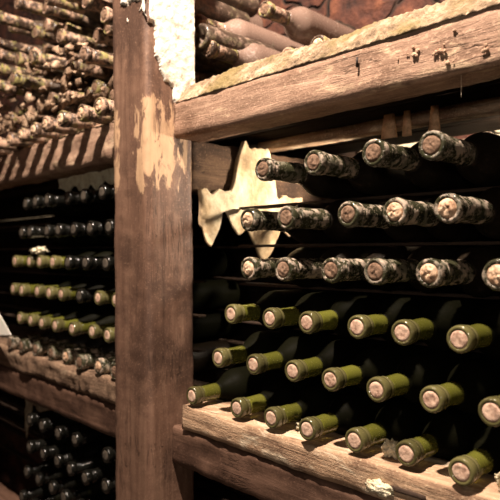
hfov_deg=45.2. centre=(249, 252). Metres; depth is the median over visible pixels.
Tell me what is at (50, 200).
wine bottle
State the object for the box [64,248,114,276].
wine bottle
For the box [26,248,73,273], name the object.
wine bottle
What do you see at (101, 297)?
wine bottle
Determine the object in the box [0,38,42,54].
wine bottle
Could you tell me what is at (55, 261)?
wine bottle
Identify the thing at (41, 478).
wine bottle
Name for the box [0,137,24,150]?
wine bottle
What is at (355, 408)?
wine bottle
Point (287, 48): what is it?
wine bottle
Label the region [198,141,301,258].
paper
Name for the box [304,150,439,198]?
wine bottle
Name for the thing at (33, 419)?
wine bottle
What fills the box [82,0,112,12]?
wine bottle
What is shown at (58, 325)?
wine bottle
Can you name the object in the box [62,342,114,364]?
wine bottle
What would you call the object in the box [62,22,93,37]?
wine bottle
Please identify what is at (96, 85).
wine bottle
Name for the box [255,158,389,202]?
wine bottle
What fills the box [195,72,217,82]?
wine bottle
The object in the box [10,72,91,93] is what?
wine bottle
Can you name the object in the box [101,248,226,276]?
wine bottle
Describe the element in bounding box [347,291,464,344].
wine bottle
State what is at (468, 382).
wine bottle
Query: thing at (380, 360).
wine bottle
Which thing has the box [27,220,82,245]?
wine bottle
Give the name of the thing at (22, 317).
wine bottle
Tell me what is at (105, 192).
wine bottle
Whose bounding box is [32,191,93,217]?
wine bottle
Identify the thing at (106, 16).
wine bottle
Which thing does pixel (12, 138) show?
wine bottle
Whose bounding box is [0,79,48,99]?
wine bottle
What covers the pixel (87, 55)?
wine bottle
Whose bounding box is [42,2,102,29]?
wine bottle
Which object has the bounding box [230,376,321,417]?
wine bottle
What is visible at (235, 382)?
wine bottle
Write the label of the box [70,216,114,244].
wine bottle
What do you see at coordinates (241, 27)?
wine bottle
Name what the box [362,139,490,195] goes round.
wine bottle
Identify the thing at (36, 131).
wine bottle
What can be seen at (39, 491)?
wine bottle
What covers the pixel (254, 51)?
wine bottle
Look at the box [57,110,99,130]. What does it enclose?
wine bottle
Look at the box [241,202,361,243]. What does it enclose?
wine bottle
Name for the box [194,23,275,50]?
wine bottle
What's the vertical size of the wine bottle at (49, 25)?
0.046 m
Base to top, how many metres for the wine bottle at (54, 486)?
0.063 m
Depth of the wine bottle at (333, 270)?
0.77 m
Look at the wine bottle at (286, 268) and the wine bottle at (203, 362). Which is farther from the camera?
the wine bottle at (203, 362)
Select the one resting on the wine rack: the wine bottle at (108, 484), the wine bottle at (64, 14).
the wine bottle at (108, 484)
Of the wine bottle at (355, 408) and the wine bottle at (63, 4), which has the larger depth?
the wine bottle at (63, 4)
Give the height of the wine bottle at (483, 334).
0.062 m
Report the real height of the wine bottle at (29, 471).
0.062 m
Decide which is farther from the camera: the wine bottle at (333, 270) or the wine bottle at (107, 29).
the wine bottle at (107, 29)
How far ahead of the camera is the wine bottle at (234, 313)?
0.90 m
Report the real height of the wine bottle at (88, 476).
0.063 m
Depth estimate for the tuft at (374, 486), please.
0.68 m
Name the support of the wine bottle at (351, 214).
on the wine rack
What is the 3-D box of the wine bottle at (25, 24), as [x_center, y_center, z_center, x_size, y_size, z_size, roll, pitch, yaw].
[-0.517,-0.578,1.569,0.045,0.046,0.287,0,0,45]
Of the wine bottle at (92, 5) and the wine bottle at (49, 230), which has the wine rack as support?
the wine bottle at (49, 230)
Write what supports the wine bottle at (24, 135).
on the wine rack
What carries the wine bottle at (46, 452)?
on the wine rack
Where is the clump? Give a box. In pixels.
[29,246,49,254]
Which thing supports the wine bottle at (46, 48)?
on the wine bottle at (37, 73)
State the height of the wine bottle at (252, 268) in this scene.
0.063 m
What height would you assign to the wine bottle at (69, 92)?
0.047 m
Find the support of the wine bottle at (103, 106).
on the wine rack
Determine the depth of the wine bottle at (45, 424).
1.32 m
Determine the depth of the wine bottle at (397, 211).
0.70 m
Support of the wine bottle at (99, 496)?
on the wine rack
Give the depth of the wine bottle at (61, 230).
1.30 m
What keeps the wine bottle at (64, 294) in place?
on the wine rack
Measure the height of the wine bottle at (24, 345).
0.062 m
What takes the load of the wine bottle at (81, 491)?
on the wine rack
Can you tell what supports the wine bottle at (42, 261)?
on the wine rack
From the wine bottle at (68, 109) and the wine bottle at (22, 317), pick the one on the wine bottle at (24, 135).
the wine bottle at (68, 109)
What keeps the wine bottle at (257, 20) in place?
on the wine bottle
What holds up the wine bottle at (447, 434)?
on the wine rack
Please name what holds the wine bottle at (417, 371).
on the wine rack
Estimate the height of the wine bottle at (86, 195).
0.062 m
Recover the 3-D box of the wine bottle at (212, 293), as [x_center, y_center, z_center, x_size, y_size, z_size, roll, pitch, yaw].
[-0.144,0.086,1.196,0.286,0.062,0.062,0,0,-44]
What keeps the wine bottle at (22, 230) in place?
on the wine rack
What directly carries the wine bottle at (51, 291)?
on the wine rack
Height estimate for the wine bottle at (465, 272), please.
0.063 m
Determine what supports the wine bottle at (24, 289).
on the wine rack
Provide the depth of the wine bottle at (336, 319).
0.79 m
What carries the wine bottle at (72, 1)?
on the wine bottle at (64, 37)
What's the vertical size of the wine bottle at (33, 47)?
0.046 m
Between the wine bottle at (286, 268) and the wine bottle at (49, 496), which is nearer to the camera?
the wine bottle at (286, 268)
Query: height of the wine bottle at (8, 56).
0.046 m
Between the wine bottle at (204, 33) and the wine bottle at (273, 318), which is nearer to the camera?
the wine bottle at (273, 318)
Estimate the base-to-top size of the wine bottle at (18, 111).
0.046 m
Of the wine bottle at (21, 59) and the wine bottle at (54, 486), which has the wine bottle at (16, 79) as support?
the wine bottle at (21, 59)
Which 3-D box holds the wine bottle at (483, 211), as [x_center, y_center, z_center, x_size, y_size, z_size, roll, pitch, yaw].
[0.307,-0.047,0.720,0.288,0.062,0.063,0,0,-43]
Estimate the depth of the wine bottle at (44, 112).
1.49 m
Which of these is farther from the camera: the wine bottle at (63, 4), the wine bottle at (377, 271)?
the wine bottle at (63, 4)
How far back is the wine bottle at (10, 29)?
1.59 m
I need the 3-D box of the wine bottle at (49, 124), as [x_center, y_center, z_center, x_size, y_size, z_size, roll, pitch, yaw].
[-0.307,-0.258,1.295,0.289,0.060,0.060,0,0,-43]
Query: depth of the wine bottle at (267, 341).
0.92 m
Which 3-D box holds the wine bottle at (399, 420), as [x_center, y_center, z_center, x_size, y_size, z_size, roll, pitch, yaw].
[0.228,0.222,0.806,0.286,0.062,0.062,0,0,-42]
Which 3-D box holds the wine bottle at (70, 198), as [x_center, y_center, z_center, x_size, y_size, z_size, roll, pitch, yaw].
[-0.278,-0.116,1.346,0.286,0.063,0.062,0,0,-43]
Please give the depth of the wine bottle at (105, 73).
1.32 m
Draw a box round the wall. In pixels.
[0,0,499,495]
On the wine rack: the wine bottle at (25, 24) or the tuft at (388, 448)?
the tuft at (388, 448)
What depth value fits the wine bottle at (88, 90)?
1.34 m
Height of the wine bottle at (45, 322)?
0.063 m
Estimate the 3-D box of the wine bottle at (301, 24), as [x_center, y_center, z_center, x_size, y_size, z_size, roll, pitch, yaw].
[0.127,-0.461,1.237,0.068,0.069,0.293,0,0,44]
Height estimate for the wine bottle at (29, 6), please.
0.045 m
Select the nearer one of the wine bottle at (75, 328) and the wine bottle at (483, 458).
the wine bottle at (483, 458)
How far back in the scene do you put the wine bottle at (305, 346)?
0.87 m
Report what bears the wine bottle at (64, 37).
on the wine bottle at (105, 73)
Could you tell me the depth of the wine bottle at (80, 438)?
1.23 m
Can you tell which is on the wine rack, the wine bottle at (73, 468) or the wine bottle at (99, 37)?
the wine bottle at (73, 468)
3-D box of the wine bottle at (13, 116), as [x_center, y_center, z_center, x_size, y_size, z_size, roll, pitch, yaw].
[-0.531,-0.356,1.681,0.287,0.046,0.046,0,0,-41]
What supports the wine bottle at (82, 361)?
on the wine rack
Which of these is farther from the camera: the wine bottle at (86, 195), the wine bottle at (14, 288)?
the wine bottle at (14, 288)
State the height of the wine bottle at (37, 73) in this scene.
0.047 m
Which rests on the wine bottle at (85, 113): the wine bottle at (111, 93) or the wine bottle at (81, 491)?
the wine bottle at (111, 93)
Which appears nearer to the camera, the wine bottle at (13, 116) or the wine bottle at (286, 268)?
the wine bottle at (286, 268)
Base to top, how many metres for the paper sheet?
0.095 m
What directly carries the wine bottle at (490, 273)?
on the wine rack
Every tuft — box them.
[364,479,394,497]
[381,438,397,459]
[494,472,499,487]
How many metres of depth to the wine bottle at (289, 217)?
0.83 m
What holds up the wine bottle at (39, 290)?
on the wine rack
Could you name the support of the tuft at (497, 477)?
on the wine rack
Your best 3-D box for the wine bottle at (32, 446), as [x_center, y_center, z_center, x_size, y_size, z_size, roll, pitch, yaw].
[-0.398,0.442,1.458,0.286,0.063,0.062,0,0,-43]
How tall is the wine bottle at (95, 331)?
0.062 m
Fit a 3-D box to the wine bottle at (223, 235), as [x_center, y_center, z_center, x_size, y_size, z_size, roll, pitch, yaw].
[-0.161,-0.049,1.209,0.286,0.063,0.062,0,0,-44]
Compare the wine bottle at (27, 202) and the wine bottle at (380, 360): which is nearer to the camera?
the wine bottle at (380, 360)
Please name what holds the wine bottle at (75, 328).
on the wine rack
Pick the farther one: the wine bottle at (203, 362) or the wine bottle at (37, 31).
the wine bottle at (37, 31)
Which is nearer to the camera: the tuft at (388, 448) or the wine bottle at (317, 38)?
the tuft at (388, 448)
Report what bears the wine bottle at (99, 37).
on the wine bottle
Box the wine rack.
[0,0,499,499]
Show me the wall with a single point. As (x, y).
(358, 14)
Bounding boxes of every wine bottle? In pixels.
[0,11,42,31]
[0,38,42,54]
[0,48,15,63]
[0,63,52,79]
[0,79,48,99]
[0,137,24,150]
[0,149,11,154]
[7,132,36,147]
[7,328,59,349]
[8,26,78,51]
[8,112,41,126]
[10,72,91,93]
[10,275,71,299]
[12,249,60,272]
[14,0,87,28]
[15,52,92,83]
[15,104,56,119]
[17,302,75,323]
[18,127,51,143]
[18,330,71,352]
[19,221,65,245]
[19,276,76,301]
[19,483,49,499]
[23,193,90,218]
[23,457,55,477]
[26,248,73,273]
[26,434,69,453]
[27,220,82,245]
[27,410,60,425]
[28,50,108,82]
[28,303,95,326]
[29,46,41,52]
[30,122,66,139]
[31,68,91,84]
[31,493,60,499]
[32,25,80,51]
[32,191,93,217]
[32,334,90,355]
[34,276,93,302]
[35,465,68,485]
[36,248,87,274]
[37,106,60,116]
[39,306,108,329]
[39,415,76,431]
[40,437,82,460]
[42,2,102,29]
[42,18,62,32]
[42,43,79,58]
[42,116,82,134]
[44,0,103,24]
[44,189,114,216]
[44,219,113,245]
[46,277,107,304]
[47,92,78,109]
[48,337,104,360]
[48,473,82,494]
[49,248,103,275]
[52,307,114,334]
[54,24,62,36]
[54,422,91,439]
[54,442,105,467]
[55,217,109,244]
[56,29,112,53]
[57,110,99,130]
[58,278,114,305]
[59,90,94,106]
[60,480,101,499]
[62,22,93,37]
[62,107,76,113]
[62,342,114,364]
[64,191,114,214]
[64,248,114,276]
[66,0,112,4]
[66,444,110,476]
[67,58,112,80]
[68,310,114,335]
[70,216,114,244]
[71,429,115,446]
[75,280,114,307]
[75,350,114,369]
[77,104,113,124]
[77,474,197,499]
[79,46,112,68]
[80,188,198,214]
[81,253,114,272]
[81,460,115,484]
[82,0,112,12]
[84,86,94,100]
[86,221,204,244]
[88,322,114,338]
[91,80,109,94]
[93,28,112,45]
[94,97,113,116]
[94,278,209,304]
[94,339,210,374]
[98,184,198,210]
[100,7,112,24]
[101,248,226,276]
[101,471,198,493]
[102,446,115,462]
[103,24,112,35]
[103,309,230,342]
[104,214,231,243]
[109,89,113,100]
[110,339,236,379]
[111,279,239,310]
[186,366,285,404]
[194,0,249,22]
[194,14,303,51]
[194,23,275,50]
[194,48,232,71]
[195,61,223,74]
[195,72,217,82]
[202,40,281,66]
[212,329,305,367]
[217,0,258,17]
[225,289,333,330]
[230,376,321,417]
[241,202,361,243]
[241,247,329,286]
[246,334,342,374]
[250,14,262,26]
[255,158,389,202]
[258,1,354,45]
[263,288,376,334]
[264,382,360,428]
[275,246,381,288]
[277,199,399,242]
[282,47,293,51]
[285,338,389,381]
[299,289,418,339]
[299,389,404,440]
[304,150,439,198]
[310,35,329,44]
[321,246,421,290]
[322,343,434,391]
[338,195,467,241]
[345,398,431,452]
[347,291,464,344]
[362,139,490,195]
[364,245,473,292]
[366,350,485,403]
[383,192,499,241]
[391,297,499,350]
[395,406,485,466]
[416,246,499,296]
[419,130,499,185]
[419,356,499,414]
[434,187,499,238]
[447,304,499,359]
[448,425,499,485]
[478,395,499,426]
[482,258,499,290]
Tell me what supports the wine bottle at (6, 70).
on the wine bottle at (15, 90)
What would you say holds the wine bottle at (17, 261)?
on the wine rack
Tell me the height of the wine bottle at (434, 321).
0.063 m
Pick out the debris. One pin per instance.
(29, 116)
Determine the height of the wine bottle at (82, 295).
0.063 m
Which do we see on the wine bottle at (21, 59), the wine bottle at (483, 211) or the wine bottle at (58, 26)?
the wine bottle at (58, 26)
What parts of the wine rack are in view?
rail, rail, rail, post, post, rail, hanging strip, hanging strip, hanging strip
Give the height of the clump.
0.022 m
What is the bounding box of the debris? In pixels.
[0,42,112,134]
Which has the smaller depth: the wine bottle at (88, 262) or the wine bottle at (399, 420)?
the wine bottle at (399, 420)
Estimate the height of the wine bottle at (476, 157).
0.063 m
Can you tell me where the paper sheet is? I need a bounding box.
[0,315,10,334]
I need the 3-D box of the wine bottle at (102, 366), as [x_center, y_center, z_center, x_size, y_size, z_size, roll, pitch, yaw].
[-0.189,0.216,1.241,0.289,0.063,0.062,0,0,-45]
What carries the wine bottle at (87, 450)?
on the wine rack
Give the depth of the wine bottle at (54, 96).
1.39 m
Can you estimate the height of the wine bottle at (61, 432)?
0.063 m
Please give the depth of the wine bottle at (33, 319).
1.40 m
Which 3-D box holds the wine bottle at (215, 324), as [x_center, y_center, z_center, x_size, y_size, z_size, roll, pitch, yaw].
[-0.164,0.152,1.216,0.286,0.063,0.063,0,0,-43]
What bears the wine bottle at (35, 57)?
on the wine bottle at (69, 92)
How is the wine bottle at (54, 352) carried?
on the wine rack
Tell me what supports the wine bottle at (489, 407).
on the wine rack
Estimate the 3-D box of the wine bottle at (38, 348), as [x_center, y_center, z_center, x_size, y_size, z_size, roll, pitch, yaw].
[-0.382,0.217,1.448,0.286,0.063,0.065,0,0,-42]
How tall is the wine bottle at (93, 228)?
0.063 m
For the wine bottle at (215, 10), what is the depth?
1.22 m
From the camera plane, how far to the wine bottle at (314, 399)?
0.84 m
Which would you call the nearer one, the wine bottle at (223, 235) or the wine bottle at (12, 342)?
the wine bottle at (223, 235)
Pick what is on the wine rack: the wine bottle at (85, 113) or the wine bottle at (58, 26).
the wine bottle at (85, 113)
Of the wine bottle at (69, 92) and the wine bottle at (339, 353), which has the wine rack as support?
the wine bottle at (339, 353)
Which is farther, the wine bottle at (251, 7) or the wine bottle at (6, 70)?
the wine bottle at (6, 70)
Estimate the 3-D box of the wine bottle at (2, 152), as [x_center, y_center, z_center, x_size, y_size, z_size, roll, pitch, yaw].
[-0.540,-0.257,1.553,0.288,0.060,0.060,0,0,-44]
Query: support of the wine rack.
on the floor
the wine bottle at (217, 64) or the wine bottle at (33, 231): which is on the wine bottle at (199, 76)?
the wine bottle at (217, 64)
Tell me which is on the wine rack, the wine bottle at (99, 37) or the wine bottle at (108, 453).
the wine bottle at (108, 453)

